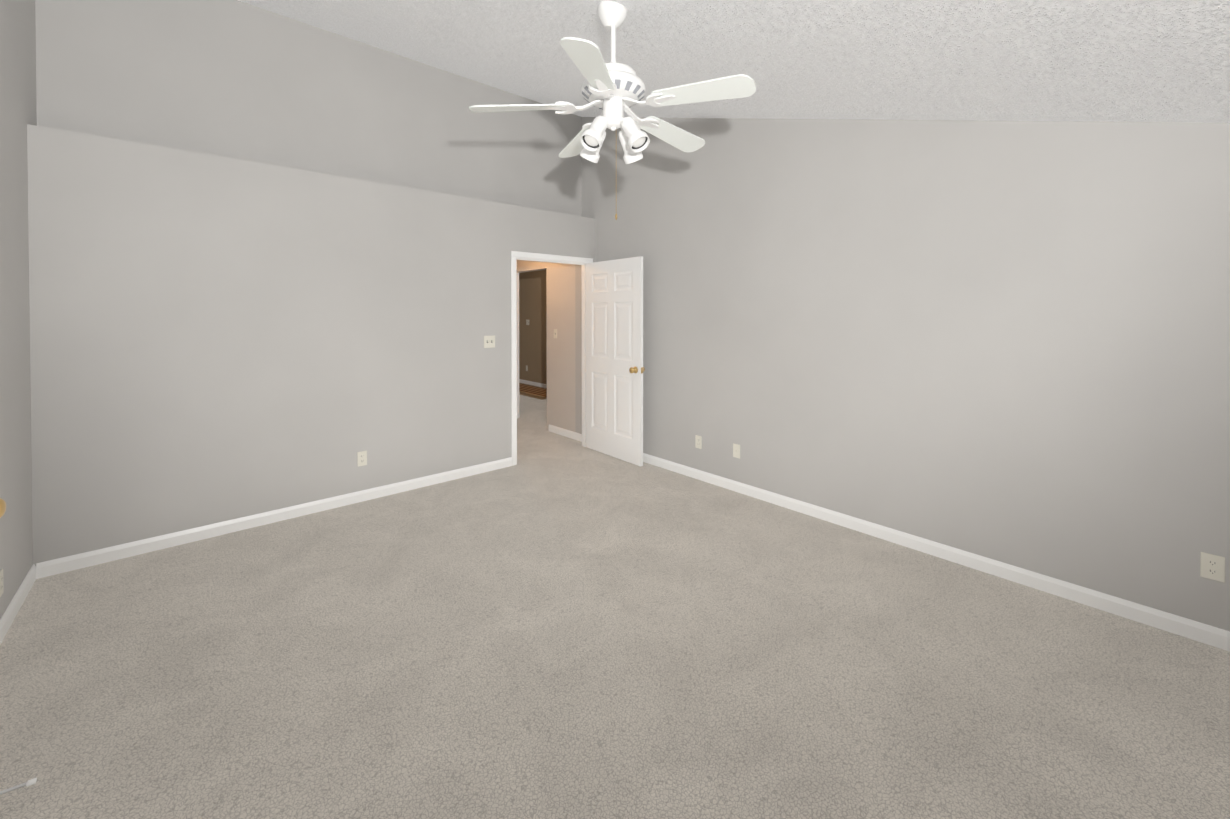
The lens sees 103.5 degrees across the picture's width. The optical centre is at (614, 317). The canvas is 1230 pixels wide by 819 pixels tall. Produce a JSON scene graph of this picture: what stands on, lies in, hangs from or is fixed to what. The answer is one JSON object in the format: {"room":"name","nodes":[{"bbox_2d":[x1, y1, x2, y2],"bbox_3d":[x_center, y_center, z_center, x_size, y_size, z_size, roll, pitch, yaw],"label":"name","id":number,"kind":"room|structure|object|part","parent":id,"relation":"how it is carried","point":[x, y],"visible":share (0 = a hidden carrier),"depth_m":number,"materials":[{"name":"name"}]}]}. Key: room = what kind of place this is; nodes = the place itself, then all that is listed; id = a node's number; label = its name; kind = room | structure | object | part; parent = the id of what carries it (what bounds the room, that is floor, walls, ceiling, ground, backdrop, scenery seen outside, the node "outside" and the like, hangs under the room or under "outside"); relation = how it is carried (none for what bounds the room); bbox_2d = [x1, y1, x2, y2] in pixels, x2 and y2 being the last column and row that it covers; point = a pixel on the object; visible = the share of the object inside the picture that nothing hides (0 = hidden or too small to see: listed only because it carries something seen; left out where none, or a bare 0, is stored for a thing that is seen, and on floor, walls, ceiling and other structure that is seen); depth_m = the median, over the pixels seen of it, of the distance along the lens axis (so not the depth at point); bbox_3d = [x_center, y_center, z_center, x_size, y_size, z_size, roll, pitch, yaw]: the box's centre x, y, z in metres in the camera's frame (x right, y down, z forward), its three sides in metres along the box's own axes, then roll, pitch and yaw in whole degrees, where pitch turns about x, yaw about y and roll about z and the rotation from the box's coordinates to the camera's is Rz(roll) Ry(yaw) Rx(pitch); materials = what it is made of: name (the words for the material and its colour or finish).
{"room":"empty bedroom","nodes":[
{"label":"empty bedroom","id":0,"kind":"room"},
{"bbox_2d":[0,0,36,618],"bbox_3d":[-1.683,-0.554,0.831,0.120,4.100,5.682,-1,1,-42],"label":"wall","id":1,"kind":"structure","parent":0,"point":[18,106],"depth_m":2.49,"materials":[{"name":"paint"}]},
{"bbox_2d":[0,569,3,596],"bbox_3d":[-2.841,1.230,2.242,0.007,0.115,0.070,-1,1,-42],"label":"electrical outlet","id":2,"kind":"object","parent":1,"relation":"attached to","point":[1,583],"visible":1,"depth_m":2.24,"materials":[{"name":"beige plastic"}]},
{"bbox_2d":[0,498,5,517],"bbox_3d":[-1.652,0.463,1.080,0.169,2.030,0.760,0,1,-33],"label":"door knob","id":3,"kind":"object","parent":1,"relation":"in","point":[2,507],"depth_m":1.38,"materials":[{"name":"gold metal"}]},
{"bbox_2d":[0,782,26,794],"bbox_3d":[-1.800,1.399,1.433,0.086,0.022,0.022,0,1,-33],"label":"door stop","id":4,"kind":"object","parent":1,"relation":"attached to","point":[12,788],"visible":1,"depth_m":1.44,"materials":[{"name":"silver metal"}]},
{"bbox_2d":[26,778,36,786],"bbox_3d":[-1.757,1.399,1.460,0.020,0.015,0.015,0,1,-33],"label":"door stop","id":5,"kind":"object","parent":4,"relation":"attached to","point":[31,782],"visible":1,"depth_m":1.46,"materials":[{"name":"white"}]},
{"bbox_2d":[0,564,35,644],"bbox_3d":[-1.550,1.454,0.804,0.013,0.085,5.192,-1,1,-42],"label":"baseboard","id":6,"kind":"structure","parent":1,"relation":"attached to","point":[14,606],"depth_m":2.42,"materials":[{"name":"white wood"}]},
{"bbox_2d":[27,0,594,565],"bbox_3d":[-1.877,-0.593,4.219,4.106,4.100,0.370,-1,1,-42],"label":"wall","id":7,"kind":"structure","parent":0,"point":[269,260],"depth_m":3.46,"materials":[{"name":"paint"}]},
{"bbox_2d":[36,457,511,578],"bbox_3d":[-2.142,1.420,3.747,3.025,0.085,0.013,-1,1,-42],"label":"baseboard","id":8,"kind":"structure","parent":7,"relation":"attached to","point":[83,560],"depth_m":3.35,"materials":[{"name":"white wood"}]},
{"bbox_2d":[357,451,366,466],"bbox_3d":[-2.014,1.121,3.862,0.070,0.115,0.007,-1,1,-42],"label":"electrical outlet","id":9,"kind":"object","parent":7,"relation":"attached to","point":[362,458],"visible":1,"depth_m":3.86,"materials":[{"name":"beige plastic"}]},
{"bbox_2d":[484,335,494,347],"bbox_3d":[-1.184,0.225,4.586,0.115,0.115,0.018,-1,1,-42],"label":"double light switch","id":10,"kind":"object","parent":7,"relation":"attached to","point":[489,341],"visible":1,"depth_m":4.59,"materials":[{"name":"beige plastic"}]},
{"bbox_2d":[511,251,592,465],"bbox_3d":[-0.670,0.394,5.126,1.024,2.107,0.131,-1,1,-42],"label":"door frame","id":11,"kind":"structure","parent":7,"relation":"attached to","point":[515,255],"depth_m":4.79,"materials":[{"name":"white wood"}]},
{"bbox_2d":[585,256,644,466],"bbox_3d":[-0.026,0.418,5.027,0.169,2.030,0.894,-1,1,-40],"label":"door","id":12,"kind":"structure","parent":7,"relation":"in","point":[614,357],"depth_m":4.97,"materials":[{"name":"white wood"}]},
{"bbox_3d":[0.215,0.506,4.739,0.169,0.066,0.066,-1,1,-40],"label":"knob","id":13,"kind":"part","parent":12,"relation":"part of","materials":[{"name":"gold metal"}]},
{"bbox_2d":[519,270,546,383],"bbox_3d":[-0.802,0.183,9.040,0.120,2.440,5.600,-1,1,-42],"label":"wall","id":14,"kind":"structure","parent":0,"point":[533,333],"depth_m":9.93,"materials":[{"name":"paint"}]},
{"bbox_2d":[519,379,546,387],"bbox_3d":[-0.851,1.361,9.009,0.013,0.085,5.600,-1,1,-42],"label":"baseboard","id":15,"kind":"structure","parent":14,"relation":"attached to","point":[533,383],"depth_m":9.91,"materials":[{"name":"white wood"}]},
{"bbox_2d":[0,383,1229,818],"bbox_3d":[-1.229,1.483,4.939,6.240,0.092,11.170,-1,1,-42],"label":"floor","id":16,"kind":"structure","parent":0,"point":[552,626],"depth_m":2.01,"materials":[{"name":"carpet"}]},
{"bbox_2d":[519,383,546,396],"bbox_3d":[-1.955,1.378,9.699,0.500,0.010,2.700,-1,1,-42],"label":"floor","id":17,"kind":"structure","parent":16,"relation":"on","point":[537,391],"depth_m":9.21,"materials":[{"name":"brown wood"}]},
{"bbox_2d":[239,0,1229,122],"bbox_3d":[-0.107,-1.521,2.227,4.346,1.853,5.682,-1,1,-42],"label":"ceiling","id":18,"kind":"structure","parent":0,"point":[1094,60],"depth_m":2.31,"materials":[{"name":"white paint"}]},
{"bbox_2d":[469,1,755,219],"bbox_3d":[0.028,-0.966,2.304,1.208,1.012,1.257,-1,1,-42],"label":"ceiling fan","id":19,"kind":"object","parent":18,"relation":"hanging from","point":[613,89],"visible":1,"depth_m":2.18,"materials":[{"name":"white metal"}]},
{"bbox_2d":[517,117,1229,630],"bbox_3d":[0.507,-0.599,4.722,0.120,4.100,8.570,-1,1,-42],"label":"wall","id":20,"kind":"structure","parent":0,"point":[1005,341],"depth_m":2.92,"materials":[{"name":"paint"}]},
{"bbox_2d":[517,273,519,417],"bbox_3d":[-1.436,0.363,6.918,0.140,2.127,0.077,-1,1,-42],"label":"door frame","id":21,"kind":"structure","parent":20,"relation":"attached to","point":[518,414],"depth_m":6.91,"materials":[{"name":"white wood"}]},
{"bbox_2d":[549,424,581,441],"bbox_3d":[-0.591,1.396,5.874,0.013,0.085,0.743,-1,1,-42],"label":"baseboard","id":22,"kind":"structure","parent":20,"relation":"attached to","point":[566,433],"depth_m":5.88,"materials":[{"name":"white wood"}]},
{"bbox_2d":[695,435,701,448],"bbox_3d":[0.752,1.119,4.371,0.007,0.115,0.070,-1,1,-42],"label":"electrical outlet","id":23,"kind":"object","parent":20,"relation":"attached to","point":[698,441],"visible":1,"depth_m":4.37,"materials":[{"name":"beige plastic"}]},
{"bbox_2d":[733,443,739,458],"bbox_3d":[1.018,1.117,4.068,0.016,0.115,0.070,-1,1,-42],"label":"outlet","id":24,"kind":"object","parent":20,"relation":"attached to","point":[736,450],"visible":1,"depth_m":4.07,"materials":[{"name":"beige plastic"}]},
{"bbox_2d":[643,453,1229,651],"bbox_3d":[1.502,1.423,3.531,0.013,0.085,5.192,-1,1,-42],"label":"baseboard","id":25,"kind":"structure","parent":20,"relation":"attached to","point":[1184,627],"depth_m":2.78,"materials":[{"name":"white wood"}]},
{"bbox_2d":[1200,552,1224,582],"bbox_3d":[2.700,1.126,2.190,0.007,0.115,0.070,-1,1,-42],"label":"electrical outlet","id":26,"kind":"object","parent":20,"relation":"attached to","point":[1212,566],"visible":1,"depth_m":2.19,"materials":[{"name":"beige plastic"}]}
]}

